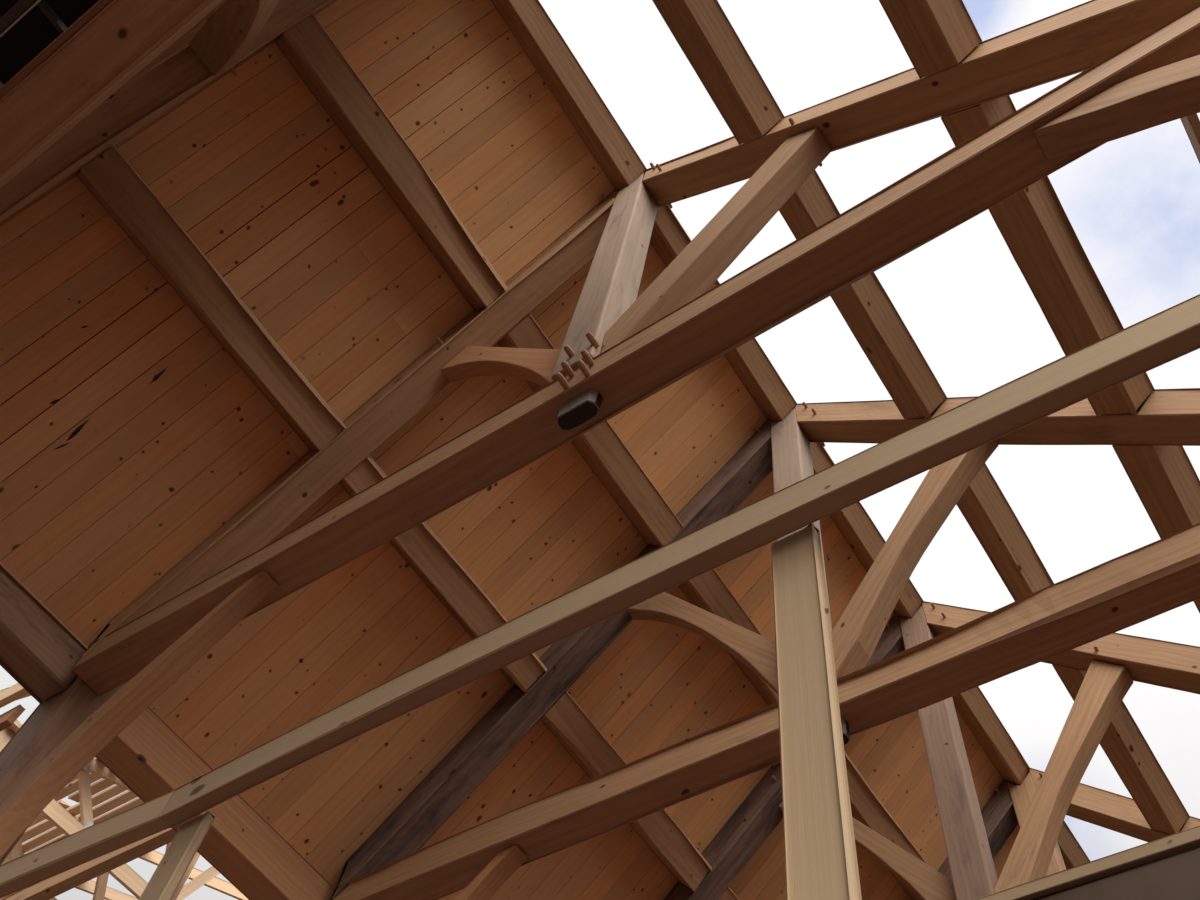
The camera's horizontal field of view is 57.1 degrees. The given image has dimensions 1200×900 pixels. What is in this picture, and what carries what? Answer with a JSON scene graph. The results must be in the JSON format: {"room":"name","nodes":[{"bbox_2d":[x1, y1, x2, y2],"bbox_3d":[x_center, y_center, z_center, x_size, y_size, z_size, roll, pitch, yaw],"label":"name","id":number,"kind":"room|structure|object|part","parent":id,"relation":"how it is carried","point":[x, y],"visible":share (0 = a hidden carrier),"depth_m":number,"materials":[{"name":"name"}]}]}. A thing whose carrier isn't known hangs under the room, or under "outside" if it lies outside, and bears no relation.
{"room":"construction site","nodes":[
{"label":"construction site","id":0,"kind":"room"},
{"bbox_2d":[0,0,1019,899],"bbox_3d":[0.344,2.089,8.516,3.427,3.323,11.949,-28,-69,20],"label":"ceiling","id":1,"kind":"structure","parent":0,"point":[130,435],"depth_m":7.32,"materials":[{"name":"brown wood"}]},
{"bbox_2d":[95,707,212,802],"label":"roof beam","id":2,"kind":"structure","parent":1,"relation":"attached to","point":[147,756],"depth_m":6.61,"materials":[{"name":"brown wood"}]},
{"bbox_2d":[0,0,337,226],"bbox_3d":[-1.153,-2.383,4.809,7.227,5.895,0.276,-28,-69,20],"label":"truss","id":3,"kind":"object","parent":1,"relation":"hanging from","point":[87,99],"visible":0.98,"depth_m":5.03,"materials":[{"name":"brown wood"}]},
{"bbox_2d":[0,0,113,99],"bbox_3d":[-1.316,-2.224,4.260,6.750,0.195,0.042,-28,-69,20],"label":"board","id":4,"kind":"object","parent":3,"relation":"attached to","point":[100,5],"visible":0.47,"depth_m":4.58,"materials":[{"name":"brown wood"}]},
{"bbox_2d":[0,0,66,87],"bbox_3d":[-2.171,-2.710,4.154,5.850,0.092,1.718,-28,-69,20],"label":"grid","id":5,"kind":"object","parent":4,"relation":"attached to","point":[16,10],"visible":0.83,"depth_m":4.65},
{"bbox_2d":[77,146,345,450],"bbox_3d":[-2.331,-0.872,6.734,0.326,0.326,2.106,-28,-69,20],"label":"purlin","id":6,"kind":"object","parent":3,"relation":"attached to","point":[109,177],"visible":1,"depth_m":6.63,"materials":[{"name":"brown wood"}]},
{"bbox_2d":[275,13,507,309],"bbox_3d":[-1.335,-1.843,7.267,0.326,0.326,2.107,-28,-69,20],"label":"purlin","id":7,"kind":"object","parent":3,"relation":"attached to","point":[312,53],"visible":1,"depth_m":7.16,"materials":[{"name":"brown wood"}]},
{"bbox_2d":[491,0,646,189],"bbox_3d":[-0.397,-2.852,7.812,0.297,0.298,2.451,-29,-69,20],"label":"ridge beam","id":8,"kind":"structure","parent":3,"relation":"on","point":[528,21],"depth_m":7.86,"materials":[{"name":"brown wood"}]},
{"bbox_2d":[652,0,783,144],"bbox_3d":[0.420,-2.784,6.500,0.323,0.323,2.106,-29,-69,20],"label":"purlin","id":9,"kind":"object","parent":3,"relation":"attached to","point":[704,33],"visible":1,"depth_m":6.63,"materials":[{"name":"brown wood"}]},
{"bbox_2d":[879,0,981,78],"bbox_3d":[1.188,-2.770,5.218,0.337,0.338,2.106,-29,-69,20],"label":"purlin","id":10,"kind":"object","parent":3,"relation":"attached to","point":[935,35],"visible":1,"depth_m":5.45,"materials":[{"name":"brown wood"}]},
{"bbox_2d":[172,795,334,899],"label":"plate","id":11,"kind":"object","parent":1,"relation":"attached to","point":[247,850],"depth_m":6.94,"materials":[{"name":"brown wood"}]},
{"bbox_2d":[338,455,546,692],"bbox_3d":[-1.057,0.864,7.516,0.307,0.326,2.008,-29,-69,21],"label":"purlin","id":12,"kind":"object","parent":1,"relation":"hanging from","point":[419,546],"visible":0.7,"depth_m":7.44,"materials":[{"name":"brown wood"}]},
{"bbox_2d":[497,314,683,546],"bbox_3d":[-0.060,-0.108,8.049,0.327,0.326,2.007,-28,-69,20],"label":"purlin","id":13,"kind":"object","parent":1,"relation":"hanging from","point":[602,449],"visible":0.64,"depth_m":8.09,"materials":[{"name":"brown wood"}]},
{"bbox_2d":[540,692,711,891],"bbox_3d":[0.188,2.562,8.282,0.326,0.326,2.007,-28,-69,20],"label":"purlin","id":14,"kind":"object","parent":1,"relation":"hanging from","point":[567,722],"visible":0.68,"depth_m":8.14,"materials":[{"name":"brown wood"}]},
{"bbox_2d":[678,569,777,705],"bbox_3d":[1.186,1.590,8.815,0.326,0.325,2.007,-28,-69,20],"label":"purlin","id":15,"kind":"object","parent":1,"relation":"hanging from","point":[707,591],"visible":0.33,"depth_m":8.56,"materials":[{"name":"brown wood"}]},
{"bbox_2d":[718,887,738,899],"bbox_3d":[1.427,4.252,9.044,0.326,0.326,1.984,-28,-69,20],"label":"purlin","id":16,"kind":"object","parent":1,"relation":"hanging from","point":[728,894],"visible":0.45,"depth_m":8.65,"materials":[{"name":"brown wood"}]},
{"bbox_2d":[844,751,926,899],"bbox_3d":[2.424,3.281,9.576,0.326,0.324,1.985,-29,-69,20],"label":"purlin","id":17,"kind":"object","parent":1,"relation":"hanging from","point":[866,807],"visible":0.46,"depth_m":9.41,"materials":[{"name":"brown wood"}]},
{"bbox_2d":[938,768,1199,879],"bbox_3d":[3.859,4.449,7.889,7.227,5.895,0.336,-28,-69,20],"label":"truss","id":18,"kind":"object","parent":1,"relation":"hanging from","point":[1008,806],"visible":0.48,"depth_m":9.87,"materials":[{"name":"brown wood"}]},
{"bbox_3d":[3.831,3.962,9.023,0.238,3.357,0.220,-28,-69,20],"label":"king post","id":19,"kind":"part","parent":18,"relation":"part of","materials":[{"name":"brown wood"}]},
{"bbox_2d":[1057,821,1090,868],"bbox_3d":[4.604,3.964,10.885,0.297,0.297,2.132,-28,-69,20],"label":"ridge beam","id":20,"kind":"structure","parent":18,"relation":"on","point":[1073,855],"depth_m":10.77,"materials":[{"name":"brown wood"}]},
{"bbox_2d":[1052,664,1188,834],"bbox_3d":[4.179,2.338,8.811,0.322,0.320,1.985,-29,-69,20],"label":"purlin","id":21,"kind":"object","parent":18,"relation":"attached to","point":[1123,742],"visible":0.69,"depth_m":8.83,"materials":[{"name":"brown wood"}]},
{"bbox_3d":[-0.635,2.957,-0.257,8.190,0.200,18.000,-28,-69,20],"label":"floor","id":22,"kind":"structure","parent":0,"visible":0},
{"bbox_2d":[0,675,128,864],"bbox_3d":[-3.343,2.864,3.829,0.387,6.379,0.258,-28,-69,20],"label":"timber post","id":23,"kind":"object","parent":22,"relation":"on","point":[53,720],"visible":0.45,"depth_m":6.01,"materials":[{"name":"brown wood"}]},
{"bbox_2d":[0,565,86,703],"bbox_3d":[-3.703,0.554,6.112,0.254,0.317,2.079,-28,-69,20],"label":"beam","id":24,"kind":"structure","parent":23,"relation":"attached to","point":[36,649],"depth_m":6.30,"materials":[{"name":"brown wood"}]},
{"bbox_2d":[0,562,334,891],"bbox_3d":[-2.917,1.371,6.704,0.036,0.117,4.594,-28,-69,20],"label":"board","id":25,"kind":"object","parent":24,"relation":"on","point":[1,564],"visible":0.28,"depth_m":6.47,"materials":[{"name":"brown wood"}]},
{"bbox_2d":[139,811,214,899],"bbox_3d":[-1.712,2.382,2.168,0.146,4.302,0.042,-28,-69,20],"label":"stud","id":26,"kind":"object","parent":22,"relation":"on","point":[176,860],"visible":1,"depth_m":3.87,"materials":[{"name":"brown wood"}]},
{"bbox_2d":[159,294,1199,827],"bbox_3d":[0.078,0.432,3.384,4.059,0.147,0.093,-28,-68,21],"label":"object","id":27,"kind":"structure","parent":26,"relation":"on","point":[1172,333],"depth_m":3.21,"materials":[{"name":"brown wood"}]},
{"bbox_2d":[0,790,174,898],"bbox_3d":[-2.131,1.607,4.380,1.313,0.143,0.065,-26,-68,21],"label":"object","id":28,"kind":"structure","parent":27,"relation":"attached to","point":[142,821],"depth_m":4.30,"materials":[{"name":"brown wood"}]},
{"bbox_2d":[171,852,199,899],"bbox_3d":[-2.964,4.007,4.470,0.042,6.558,0.128,-28,-69,20],"label":"stud","id":29,"kind":"object","parent":22,"relation":"on","point":[193,862],"visible":0.23,"depth_m":6.95,"materials":[{"name":"beige wood"}]},
{"bbox_2d":[771,523,861,899],"bbox_3d":[0.323,1.275,1.305,0.144,4.302,0.042,-28,-69,20],"label":"wooden post","id":30,"kind":"object","parent":22,"relation":"on","point":[821,863],"visible":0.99,"depth_m":2.45,"materials":[{"name":"beige wood"}]},
{"bbox_3d":[2.588,-0.405,1.119,0.261,6.080,0.232,-28,-69,20],"label":"timber post","id":31,"kind":"object","parent":22,"relation":"on","visible":0},
{"bbox_2d":[0,0,1199,857],"bbox_3d":[0.134,-0.628,5.600,7.227,5.895,0.336,-28,-69,20],"label":"truss","id":32,"kind":"object","parent":31,"relation":"on","point":[1138,61],"visible":0.98,"depth_m":5.43,"materials":[{"name":"brown wood"}]},
{"bbox_3d":[0.106,-1.116,6.734,0.238,3.357,0.220,-28,-69,20],"label":"king post","id":33,"kind":"part","parent":32,"relation":"part of","materials":[{"name":"brown wood"}]},
{"bbox_2d":[1180,113,1199,162],"bbox_3d":[2.948,-1.006,5.090,0.040,0.141,1.969,-28,-69,20],"label":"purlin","id":34,"kind":"object","parent":32,"relation":"attached to","point":[1191,123],"visible":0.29,"depth_m":4.88,"materials":[{"name":"brown wood"}]},
{"bbox_3d":[3.834,1.293,1.885,0.260,6.080,0.231,-28,-69,20],"label":"timber post","id":35,"kind":"object","parent":22,"relation":"on","visible":0},
{"bbox_2d":[331,388,1199,899],"bbox_3d":[1.380,1.070,6.366,7.227,5.895,0.336,-28,-69,20],"label":"truss","id":36,"kind":"object","parent":35,"relation":"on","point":[1161,576],"visible":0.72,"depth_m":6.47,"materials":[{"name":"brown wood"}]},
{"bbox_2d":[650,205,796,421],"bbox_3d":[0.909,-1.074,8.614,0.297,0.296,2.238,-29,-69,20],"label":"ridge beam","id":37,"kind":"structure","parent":36,"relation":"on","point":[749,361],"depth_m":8.70,"materials":[{"name":"brown wood"}]},
{"bbox_3d":[1.352,0.582,7.500,0.238,3.357,0.220,-28,-69,20],"label":"king post","id":38,"kind":"part","parent":36,"relation":"part of","materials":[{"name":"brown wood"}]},
{"bbox_2d":[779,170,946,418],"bbox_3d":[1.693,-1.049,7.283,0.323,0.323,2.007,-29,-69,20],"label":"purlin","id":39,"kind":"object","parent":36,"relation":"attached to","point":[864,305],"visible":0.64,"depth_m":7.31,"materials":[{"name":"brown wood"}]},
{"bbox_2d":[810,442,922,618],"bbox_3d":[2.155,0.625,9.380,0.296,0.298,2.238,-29,-69,20],"label":"ridge beam","id":40,"kind":"structure","parent":36,"relation":"on","point":[854,523],"depth_m":9.35,"materials":[{"name":"brown wood"}]},
{"bbox_2d":[956,463,1053,600],"bbox_3d":[2.940,0.649,8.048,0.321,0.323,2.008,-29,-69,20],"label":"purlin","id":41,"kind":"object","parent":36,"relation":"attached to","point":[983,504],"visible":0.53,"depth_m":7.96,"materials":[{"name":"brown wood"}]},
{"bbox_2d":[941,95,1153,415],"bbox_3d":[2.461,-1.034,6.000,0.337,0.337,2.007,-28,-69,20],"label":"purlin","id":42,"kind":"object","parent":36,"relation":"attached to","point":[1033,223],"visible":0.62,"depth_m":5.95,"materials":[{"name":"brown wood"}]},
{"bbox_3d":[5.080,2.991,2.651,0.261,6.080,0.231,-28,-69,20],"label":"timber post","id":43,"kind":"object","parent":22,"relation":"on","visible":0},
{"bbox_2d":[664,601,1199,899],"bbox_3d":[2.626,2.768,7.131,7.227,5.895,0.336,-28,-69,20],"label":"truss","id":44,"kind":"object","parent":43,"relation":"on","point":[1112,663],"visible":0.56,"depth_m":7.81,"materials":[{"name":"brown wood"}]},
{"bbox_3d":[2.598,2.281,8.265,0.238,3.357,0.220,-28,-69,20],"label":"king post","id":45,"kind":"part","parent":44,"relation":"part of","materials":[{"name":"brown wood"}]},
{"bbox_2d":[952,686,1029,785],"bbox_3d":[3.394,2.314,10.141,0.297,0.298,2.215,-29,-69,20],"label":"ridge beam","id":46,"kind":"structure","parent":44,"relation":"on","point":[972,705],"depth_m":10.21,"materials":[{"name":"brown wood"}]},
{"bbox_2d":[1112,445,1199,612],"bbox_3d":[3.707,0.664,6.766,0.338,0.338,2.007,-28,-69,20],"label":"purlin","id":47,"kind":"object","parent":44,"relation":"attached to","point":[1164,478],"visible":0.65,"depth_m":6.47,"materials":[{"name":"brown wood"}]},
{"bbox_3d":[2.346,1.744,0.981,0.037,3.742,0.091,-28,-69,20],"label":"stud","id":48,"kind":"object","parent":22,"relation":"on","visible":0},
{"bbox_2d":[1036,846,1199,899],"bbox_3d":[1.776,1.199,3.045,2.070,0.249,0.091,-29,-69,21],"label":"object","id":49,"kind":"object","parent":48,"relation":"on","point":[1176,876],"visible":1,"depth_m":3.17,"materials":[{"name":"brown wood"}]},
{"bbox_2d":[1033,846,1198,899],"bbox_3d":[1.805,1.154,3.171,2.070,0.020,0.092,-29,-69,21],"label":"strip","id":50,"kind":"object","parent":49,"relation":"on","point":[1197,846],"visible":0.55,"depth_m":3.27,"materials":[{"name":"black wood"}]},
{"bbox_2d":[975,825,1199,899],"bbox_3d":[1.805,1.133,3.198,2.070,0.047,0.128,-29,-69,21],"label":"plate","id":51,"kind":"object","parent":50,"relation":"on","point":[1189,838],"visible":0.64,"depth_m":3.29,"materials":[{"name":"brown wood"}]},
{"bbox_3d":[-9.370,9.847,4.600,10.350,0.180,6.750,-28,-69,20],"label":"floor","id":52,"kind":"structure","parent":0,"visible":0},
{"bbox_3d":[-6.719,6.045,6.060,0.042,6.558,0.128,-28,-69,20],"label":"stud","id":53,"kind":"object","parent":52,"relation":"on","visible":0},
{"bbox_2d":[3,828,176,899],"bbox_3d":[-4.640,3.527,8.262,5.040,0.141,0.092,-28,-69,20],"label":"plate","id":54,"kind":"object","parent":53,"relation":"on","point":[56,885],"visible":0.6,"depth_m":7.76,"materials":[{"name":"brown wood"}]},
{"label":"outside","id":55,"kind":"structure","parent":0,"visible":0},
{"bbox_3d":[-0.224,0.953,-1.750,144.000,0.390,144.000,-28,-69,20],"label":"ground","id":56,"kind":"structure","parent":55,"visible":0},
{"bbox_2d":[0,728,14,751],"bbox_3d":[-4.778,3.806,4.997,0.040,7.263,0.142,-28,-69,20],"label":"stud","id":57,"kind":"object","parent":56,"relation":"on","point":[6,734],"visible":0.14,"depth_m":8.10,"materials":[{"name":"beige wood"}]},
{"bbox_3d":[-5.603,3.793,4.655,0.117,6.854,0.542,-28,-69,20],"label":"post","id":58,"kind":"object","parent":56,"relation":"on","visible":0},
{"bbox_2d":[0,705,24,730],"bbox_3d":[-4.313,2.020,6.910,2.030,0.141,0.047,-28,-68,20],"label":"board","id":59,"kind":"object","parent":58,"relation":"attached to","point":[8,718],"visible":1,"depth_m":6.55,"materials":[{"name":"brown wood"}]},
{"bbox_2d":[0,683,28,707],"bbox_3d":[-4.234,1.809,6.992,2.283,0.141,0.047,-26,-68,20],"label":"board","id":60,"kind":"object","parent":58,"relation":"attached to","point":[16,691],"visible":0.4,"depth_m":6.67,"materials":[{"name":"brown wood"}]},
{"bbox_2d":[0,688,30,700],"bbox_3d":[-4.342,1.750,7.180,2.059,0.118,0.047,-18,-65,16],"label":"board","id":61,"kind":"object","parent":58,"relation":"attached to","point":[27,695],"visible":0.07,"depth_m":6.92,"materials":[{"name":"brown wood"}]},
{"label":"ceiling","id":62,"kind":"structure","parent":0,"visible":0},
{"bbox_2d":[0,0,98,83],"bbox_3d":[-2.358,-3.594,4.005,6.615,0.058,3.218,-28,-69,20],"label":"roof membrane","id":63,"kind":"object","parent":62,"relation":"attached to","point":[34,31],"visible":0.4,"depth_m":4.96,"materials":[{"name":"fabric"}]},
{"bbox_3d":[-5.927,4.429,5.483,0.040,7.263,0.141,-28,-69,20],"label":"stud","id":64,"kind":"object","parent":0,"visible":0},
{"bbox_2d":[8,719,22,732],"bbox_3d":[-5.557,2.712,8.689,3.060,0.047,0.141,-28,-69,20],"label":"wall plate","id":65,"kind":"object","parent":64,"relation":"on","point":[14,728],"visible":0.08,"depth_m":8.15,"materials":[{"name":"brown wood"}]},
{"bbox_2d":[7,853,138,899],"bbox_3d":[-5.239,3.982,10.255,0.046,1.548,3.618,-28,-69,20],"label":"truss","id":66,"kind":"object","parent":65,"relation":"on","point":[89,886],"visible":0.14,"depth_m":10.78,"materials":[{"name":"beige wood"}]},
{"bbox_2d":[22,827,63,853],"bbox_3d":[-5.920,4.003,10.452,2.778,0.057,0.108,-28,-69,20],"label":"slat","id":67,"kind":"object","parent":66,"relation":"on","point":[54,832],"visible":0.51,"depth_m":10.10,"materials":[{"name":"brown wood"}]},
{"bbox_2d":[1,813,247,899],"bbox_3d":[-4.498,3.580,9.941,0.046,1.548,3.618,-28,-69,20],"label":"truss","id":68,"kind":"object","parent":65,"relation":"on","point":[154,857],"visible":0.09,"depth_m":10.33,"materials":[{"name":"beige wood"}]},
{"bbox_2d":[27,800,70,828],"bbox_3d":[-5.960,3.794,10.245,3.044,0.058,0.108,-29,-69,20],"label":"slat","id":69,"kind":"object","parent":68,"relation":"on","point":[38,819],"visible":0.23,"depth_m":9.83,"materials":[{"name":"brown wood"}]},
{"bbox_2d":[54,773,100,800],"bbox_3d":[-5.486,3.421,9.932,4.376,0.058,0.108,-28,-69,20],"label":"slat","id":70,"kind":"object","parent":68,"relation":"on","point":[72,787],"visible":0.14,"depth_m":9.53,"materials":[{"name":"brown wood"}]},
{"bbox_2d":[69,757,98,782],"bbox_3d":[-4.337,2.687,9.339,1.618,0.057,0.107,-29,-69,20],"label":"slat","id":71,"kind":"object","parent":68,"relation":"on","point":[76,776],"visible":0.07,"depth_m":9.42,"materials":[{"name":"brown wood"}]},
{"bbox_2d":[25,797,143,853],"bbox_3d":[-5.148,3.700,10.237,4.471,0.057,0.108,-28,-69,20],"label":"slat","id":72,"kind":"object","parent":68,"relation":"on","point":[137,801],"visible":0.14,"depth_m":9.87,"materials":[{"name":"brown wood"}]},
{"bbox_2d":[76,790,137,818],"bbox_3d":[-4.048,2.987,9.659,1.601,0.057,0.108,-28,-69,20],"label":"slat","id":73,"kind":"object","parent":68,"relation":"on","point":[128,795],"visible":0.37,"depth_m":9.76,"materials":[{"name":"brown wood"}]},
{"bbox_2d":[41,759,219,899],"bbox_3d":[-3.757,3.178,9.627,0.046,1.548,3.617,-28,-69,20],"label":"truss","id":74,"kind":"object","parent":65,"relation":"on","point":[54,812],"visible":0.12,"depth_m":9.00,"materials":[{"name":"beige wood"}]},
{"bbox_2d":[21,784,126,842],"bbox_3d":[-5.315,3.560,10.084,4.428,0.057,0.108,-29,-69,20],"label":"slat","id":75,"kind":"object","parent":74,"relation":"on","point":[114,790],"visible":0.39,"depth_m":9.78,"materials":[{"name":"brown wood"}]},
{"bbox_3d":[-4.274,2.580,9.109,0.003,0.090,0.135,-28,-69,20],"label":"nail plate","id":76,"kind":"part","parent":74,"relation":"part of","materials":[{"name":"silver metal"}]},
{"bbox_3d":[-4.096,3.084,8.885,0.003,0.135,0.153,-28,-69,20],"label":"nail plate","id":77,"kind":"part","parent":74,"relation":"part of","materials":[{"name":"silver metal"}]},
{"bbox_2d":[68,779,113,802],"bbox_3d":[-4.109,2.789,9.461,1.245,0.058,0.108,-28,-69,20],"label":"slat","id":78,"kind":"object","parent":74,"relation":"on","point":[102,784],"visible":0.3,"depth_m":9.56,"materials":[{"name":"brown wood"}]}
]}

